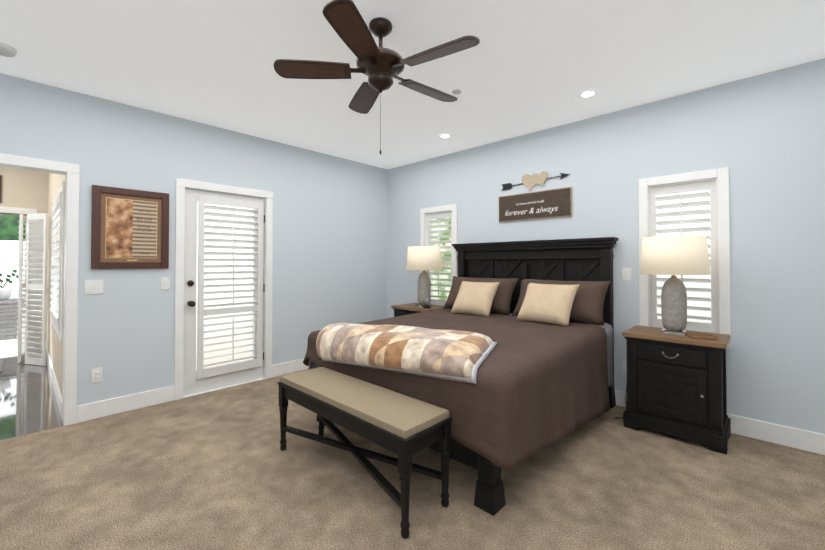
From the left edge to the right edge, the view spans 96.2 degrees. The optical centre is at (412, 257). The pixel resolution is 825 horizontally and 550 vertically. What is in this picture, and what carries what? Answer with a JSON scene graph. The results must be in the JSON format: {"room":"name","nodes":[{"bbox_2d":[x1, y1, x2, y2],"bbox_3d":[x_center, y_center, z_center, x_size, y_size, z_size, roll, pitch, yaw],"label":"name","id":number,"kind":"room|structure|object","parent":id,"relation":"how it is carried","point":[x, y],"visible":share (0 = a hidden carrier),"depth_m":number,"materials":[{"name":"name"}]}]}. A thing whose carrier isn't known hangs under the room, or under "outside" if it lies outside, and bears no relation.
{"room":"bedroom","nodes":[
{"label":"bedroom","id":0,"kind":"room"},
{"bbox_2d":[0,167,47,352],"bbox_3d":[-6.264,0.014,4.476,0.120,2.700,2.620,-1,-1,43],"label":"wall","id":1,"kind":"structure","parent":0,"point":[27,189],"depth_m":5.24,"materials":[{"name":"beige paint"}]},
{"bbox_2d":[0,175,1,202],"bbox_3d":[-5.714,-0.939,4.966,0.024,0.380,0.270,-1,-1,43],"label":"picture","id":2,"kind":"object","parent":1,"relation":"attached to","point":[0,188],"visible":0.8,"depth_m":5.05,"materials":[{"name":"brown wood"}]},
{"bbox_2d":[0,353,62,440],"bbox_3d":[-4.908,1.377,3.256,3.500,0.060,2.500,-1,-1,43],"label":"floor","id":3,"kind":"structure","parent":0,"point":[28,403],"depth_m":3.50,"materials":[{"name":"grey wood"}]},
{"bbox_2d":[0,360,3,372],"bbox_3d":[-5.434,1.357,4.374,0.800,0.012,0.800,-1,-1,43],"label":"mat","id":4,"kind":"object","parent":3,"relation":"on","point":[1,364],"visible":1,"depth_m":4.65,"materials":[{"name":"white"}]},
{"bbox_2d":[16,214,26,363],"bbox_3d":[-5.203,0.403,4.942,0.085,1.925,0.420,1,-1,-38],"label":"shutter panel","id":5,"kind":"object","parent":3,"relation":"on","point":[20,342],"visible":0.75,"depth_m":4.80,"materials":[{"name":"white wood"}]},
{"bbox_2d":[25,213,47,365],"bbox_3d":[-4.806,0.400,4.730,0.360,1.925,0.048,0,-1,17],"label":"shutter panel","id":6,"kind":"object","parent":3,"relation":"on","point":[37,225],"visible":1,"depth_m":4.72,"materials":[{"name":"white wood"}]},
{"bbox_2d":[46,173,65,397],"bbox_3d":[-4.095,0.012,4.310,3.500,2.700,0.120,-1,-1,43],"label":"wall","id":7,"kind":"structure","parent":0,"point":[54,344],"depth_m":4.38,"materials":[{"name":"beige paint"}]},
{"bbox_2d":[46,346,62,419],"bbox_3d":[-4.105,1.290,4.208,3.360,0.140,0.015,-1,-1,43],"label":"baseboard","id":8,"kind":"structure","parent":7,"relation":"attached to","point":[59,399],"depth_m":3.70,"materials":[{"name":"white wood"}]},
{"bbox_2d":[50,192,61,330],"bbox_3d":[-3.488,0.037,3.649,1.230,1.210,0.076,-1,-1,43],"label":"blinds","id":9,"kind":"object","parent":7,"relation":"attached to","point":[55,296],"visible":0.73,"depth_m":3.52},
{"bbox_2d":[0,73,387,405],"bbox_3d":[-2.004,0.006,3.887,0.120,2.700,4.920,-1,-1,43],"label":"wall","id":10,"kind":"structure","parent":0,"point":[330,239],"depth_m":3.51,"materials":[{"name":"blue paint"}]},
{"bbox_2d":[85,280,102,293],"bbox_3d":[-2.661,0.244,3.094,0.009,0.118,0.118,-1,-1,43],"label":"double light switch","id":11,"kind":"object","parent":10,"relation":"attached to","point":[93,286],"visible":1,"depth_m":3.09,"materials":[{"name":"white plastic"}]},
{"bbox_2d":[91,367,102,382],"bbox_3d":[-2.643,0.985,3.101,0.010,0.118,0.072,-1,-1,43],"label":"outlet","id":12,"kind":"object","parent":10,"relation":"attached to","point":[96,374],"visible":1,"depth_m":3.10,"materials":[{"name":"white plastic"}]},
{"bbox_2d":[77,386,173,422],"bbox_3d":[-2.492,1.277,3.253,0.015,0.140,0.685,-1,-1,43],"label":"baseboard","id":13,"kind":"structure","parent":10,"relation":"attached to","point":[94,410],"depth_m":3.22,"materials":[{"name":"white wood"}]},
{"bbox_2d":[91,185,168,268],"bbox_3d":[-2.480,-0.253,3.277,0.030,0.700,0.550,-1,-1,43],"label":"framed picture","id":14,"kind":"object","parent":10,"relation":"attached to","point":[129,228],"visible":1,"depth_m":3.25},
{"bbox_2d":[160,277,169,289],"bbox_3d":[-2.314,0.240,3.461,0.009,0.118,0.072,-1,-1,43],"label":"light switch","id":15,"kind":"object","parent":10,"relation":"attached to","point":[164,283],"visible":1,"depth_m":3.46,"materials":[{"name":"white plastic"}]},
{"bbox_2d":[183,189,264,395],"bbox_3d":[-1.945,0.338,3.890,0.115,2.024,0.816,-1,-1,43],"label":"patio door","id":16,"kind":"structure","parent":10,"relation":"in","point":[200,378],"depth_m":3.83,"materials":[{"name":"white wood"}]},
{"bbox_2d":[272,359,308,376],"bbox_3d":[-0.991,1.299,4.838,0.020,0.140,1.760,-1,-1,43],"label":"baseboard","id":17,"kind":"structure","parent":10,"relation":"attached to","point":[284,368],"depth_m":4.34,"materials":[{"name":"white wood"}]},
{"bbox_2d":[0,369,824,549],"bbox_3d":[-0.172,1.361,2.115,4.950,0.060,4.650,-1,-1,43],"label":"floor carpet","id":18,"kind":"object","parent":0,"point":[217,470],"visible":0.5,"depth_m":2.11,"materials":[{"name":"beige carpet"}]},
{"bbox_2d":[278,367,452,538],"bbox_3d":[-0.362,1.078,2.281,1.250,0.510,0.365,-1,-1,43],"label":"bench","id":19,"kind":"object","parent":18,"relation":"on","point":[404,428],"visible":1,"depth_m":2.04,"materials":[{"name":"brown wood"}]},
{"bbox_2d":[391,303,445,316],"bbox_3d":[0.105,0.992,4.705,0.630,0.751,0.472,-1,-1,43],"label":"nightstand","id":20,"kind":"object","parent":18,"relation":"on","point":[404,309],"depth_m":4.63,"materials":[{"name":"brown wood"}]},
{"bbox_2d":[406,246,441,306],"bbox_3d":[0.147,0.232,4.658,0.450,0.765,0.450,-1,-1,43],"label":"lamp","id":21,"kind":"object","parent":20,"relation":"on","point":[423,258],"visible":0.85,"depth_m":4.51,"materials":[{"name":"fabric"}]},
{"bbox_2d":[423,297,429,307],"bbox_3d":[0.172,0.548,4.505,0.100,0.128,0.090,-1,-1,43],"label":"desk clock","id":22,"kind":"object","parent":20,"relation":"on","point":[426,301],"visible":1,"depth_m":4.48,"materials":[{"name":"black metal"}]},
{"bbox_2d":[303,237,617,515],"bbox_3d":[0.437,0.581,3.231,2.010,1.530,2.191,-1,-1,43],"label":"bed","id":23,"kind":"object","parent":18,"relation":"on","point":[505,357],"visible":0.98,"depth_m":2.58,"materials":[{"name":"brown fabric"}]},
{"bbox_2d":[316,323,497,383],"bbox_3d":[-0.050,0.660,2.680,1.570,0.316,0.722,-1,-1,43],"label":"throw","id":24,"kind":"object","parent":23,"relation":"on","point":[383,353],"depth_m":2.35,"materials":[{"name":"multicoloured fabric"}]},
{"bbox_2d":[303,309,609,469],"bbox_3d":[0.325,0.910,3.108,2.010,0.681,1.732,-1,-1,43],"label":"quilt","id":25,"kind":"object","parent":23,"relation":"on","point":[527,388],"depth_m":2.25,"materials":[{"name":"brown fabric"}]},
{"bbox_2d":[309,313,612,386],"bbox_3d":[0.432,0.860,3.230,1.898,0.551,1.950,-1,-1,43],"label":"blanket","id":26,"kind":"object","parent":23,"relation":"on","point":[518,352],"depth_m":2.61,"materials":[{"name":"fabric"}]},
{"bbox_2d":[451,281,499,316],"bbox_3d":[0.649,0.420,3.862,0.460,0.410,0.152,-1,-36,41],"label":"pillow","id":27,"kind":"object","parent":23,"relation":"on","point":[475,299],"depth_m":3.79,"materials":[{"name":"beige fabric"}]},
{"bbox_2d":[516,282,579,326],"bbox_3d":[1.209,0.408,3.333,0.490,0.420,0.152,-1,-36,46],"label":"pillow","id":28,"kind":"object","parent":23,"relation":"on","point":[543,304],"depth_m":3.25,"materials":[{"name":"beige fabric"}]},
{"bbox_2d":[622,325,730,454],"bbox_3d":[2.041,0.966,2.874,0.630,0.751,0.472,-1,-1,43],"label":"nightstand","id":29,"kind":"object","parent":18,"relation":"on","point":[676,385],"visible":1,"depth_m":2.71,"materials":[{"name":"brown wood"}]},
{"bbox_2d":[640,235,709,335],"bbox_3d":[2.042,0.207,2.893,0.450,0.765,0.450,-1,-1,43],"label":"lamp","id":30,"kind":"object","parent":29,"relation":"on","point":[673,255],"visible":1,"depth_m":2.79,"materials":[{"name":"fabric"}]},
{"bbox_2d":[687,333,718,339],"bbox_3d":[2.118,0.577,2.706,0.164,0.021,0.112,0,-1,26],"label":"tray","id":31,"kind":"object","parent":29,"relation":"on","point":[702,336],"visible":1,"depth_m":2.68,"materials":[{"name":"brown wood"}]},
{"bbox_2d":[0,0,824,168],"bbox_3d":[-0.162,-1.419,2.165,5.190,0.100,4.920,-1,-1,43],"label":"ceiling","id":32,"kind":"structure","parent":0,"point":[523,67],"depth_m":2.53,"materials":[{"name":"white paint"}]},
{"bbox_2d":[0,42,16,56],"bbox_3d":[-2.662,-1.347,2.395,0.140,0.038,0.140,-1,-1,43],"label":"smoke detector","id":33,"kind":"object","parent":32,"relation":"attached to","point":[6,50],"visible":1,"depth_m":2.40,"materials":[{"name":"white plastic"}]},
{"bbox_2d":[273,0,479,154],"bbox_3d":[-0.152,-0.985,2.177,1.162,0.767,1.151,-1,-1,43],"label":"ceiling fan","id":34,"kind":"object","parent":32,"relation":"hanging from","point":[380,66],"visible":1,"depth_m":2.10,"materials":[{"name":"brown wood"}]},
{"bbox_2d":[438,133,451,138],"bbox_3d":[0.361,-1.337,4.078,0.156,0.008,0.156,-1,-1,43],"label":"recessed light","id":35,"kind":"object","parent":32,"relation":"in","point":[444,136],"visible":1,"depth_m":4.08,"materials":[{"name":"white"}]},
{"bbox_2d":[452,89,461,94],"bbox_3d":[0.363,-1.349,3.017,0.080,0.015,0.080,-1,-1,43],"label":"smoke detector","id":36,"kind":"object","parent":32,"relation":"attached to","point":[456,91],"visible":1,"depth_m":3.00,"materials":[{"name":"white plastic"}]},
{"bbox_2d":[578,89,597,98],"bbox_3d":[1.451,-1.351,3.061,0.156,0.008,0.156,-1,-1,43],"label":"recessed light","id":37,"kind":"object","parent":32,"relation":"in","point":[590,93],"visible":0.96,"depth_m":3.05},
{"bbox_2d":[387,58,824,433],"bbox_3d":[1.521,0.005,3.836,5.070,2.700,0.150,-1,-1,43],"label":"wall","id":38,"kind":"structure","parent":0,"point":[761,137],"depth_m":2.87,"materials":[{"name":"blue paint"}]},
{"bbox_2d":[427,212,451,305],"bbox_3d":[0.366,0.025,4.878,0.450,1.230,0.085,-1,-1,43],"label":"window shutter","id":39,"kind":"object","parent":38,"relation":"attached to","point":[448,215],"visible":0.65,"depth_m":4.86,"materials":[{"name":"white wood"}]},
{"bbox_2d":[499,187,571,222],"bbox_3d":[1.282,-0.554,3.948,0.815,0.295,0.024,-1,-1,43],"label":"sign","id":40,"kind":"object","parent":38,"relation":"attached to","point":[551,203],"visible":1,"depth_m":3.91,"materials":[{"name":"brown wood"}]},
{"bbox_2d":[502,171,569,190],"bbox_3d":[1.289,-0.811,3.948,0.765,0.194,0.029,-4,-3,43],"label":"wall decoration","id":41,"kind":"object","parent":38,"relation":"attached to","point":[530,182],"visible":0.94,"depth_m":3.94,"materials":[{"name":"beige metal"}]},
{"bbox_2d":[623,360,626,373],"bbox_3d":[1.930,0.988,3.324,0.072,0.118,0.010,-1,-1,43],"label":"outlet","id":42,"kind":"object","parent":38,"relation":"attached to","point":[624,367],"visible":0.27,"depth_m":3.34,"materials":[{"name":"white plastic"}]},
{"bbox_2d":[615,385,626,418],"bbox_3d":[1.821,1.163,3.184,0.067,0.356,0.344,-1,-1,43],"label":"cord","id":43,"kind":"object","parent":42,"relation":"attached to","point":[626,403],"visible":0.48,"depth_m":3.27,"materials":[{"name":"black plastic"}]},
{"bbox_2d":[622,267,630,280],"bbox_3d":[1.931,0.148,3.336,0.072,0.118,0.009,-1,-1,43],"label":"light switch","id":44,"kind":"object","parent":38,"relation":"attached to","point":[626,274],"visible":1,"depth_m":3.33,"materials":[{"name":"white plastic"}]},
{"bbox_2d":[650,180,717,332],"bbox_3d":[2.254,-0.001,3.091,0.450,1.230,0.085,-1,-1,43],"label":"window shutter","id":45,"kind":"object","parent":38,"relation":"attached to","point":[712,327],"visible":0.73,"depth_m":3.04,"materials":[{"name":"white wood"}]},
{"bbox_2d":[614,389,824,454],"bbox_3d":[1.419,1.284,3.798,4.950,0.140,0.020,-1,-1,43],"label":"baseboard","id":46,"kind":"structure","parent":38,"relation":"attached to","point":[805,440],"depth_m":2.67,"materials":[{"name":"white wood"}]},
{"label":"outside","id":47,"kind":"structure","parent":0,"visible":0},
{"bbox_2d":[0,339,17,357],"bbox_3d":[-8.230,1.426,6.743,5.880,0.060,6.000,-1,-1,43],"label":"ground","id":48,"kind":"structure","parent":47,"point":[8,348],"depth_m":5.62,"materials":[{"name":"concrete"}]},
{"bbox_2d":[0,269,24,339],"bbox_3d":[-7.442,0.787,6.006,0.550,1.197,5.000,-1,-1,43],"label":"stone planter","id":49,"kind":"object","parent":48,"relation":"on","point":[8,317],"visible":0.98,"depth_m":6.30,"materials":[{"name":"grey stone"}]},
{"bbox_2d":[0,214,25,297],"bbox_3d":[-9.108,0.097,7.632,1.954,2.624,6.059,-1,-1,43],"label":"fence","id":50,"kind":"object","parent":48,"relation":"on","point":[9,243],"visible":0.08,"depth_m":7.50,"materials":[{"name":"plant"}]},
{"bbox_2d":[0,213,26,215],"bbox_3d":[-6.734,0.236,5.344,0.200,2.280,5.400,-1,-1,43],"label":"pergola","id":51,"kind":"object","parent":48,"relation":"on","point":[12,214],"depth_m":5.81,"materials":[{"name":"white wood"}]},
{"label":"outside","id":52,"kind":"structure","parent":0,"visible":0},
{"bbox_2d":[196,202,252,368],"bbox_3d":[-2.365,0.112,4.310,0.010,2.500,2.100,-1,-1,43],"label":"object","id":53,"kind":"structure","parent":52,"point":[221,346],"depth_m":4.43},
{"bbox_2d":[433,217,450,299],"bbox_3d":[0.667,0.124,5.165,1.200,2.500,0.010,-1,-1,43],"label":"window","id":54,"kind":"structure","parent":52,"point":[443,276],"depth_m":5.37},
{"bbox_2d":[656,190,710,322],"bbox_3d":[2.555,0.099,3.379,1.200,2.500,0.010,-1,-1,43],"label":"window","id":55,"kind":"structure","parent":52,"point":[697,303],"depth_m":3.38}
]}

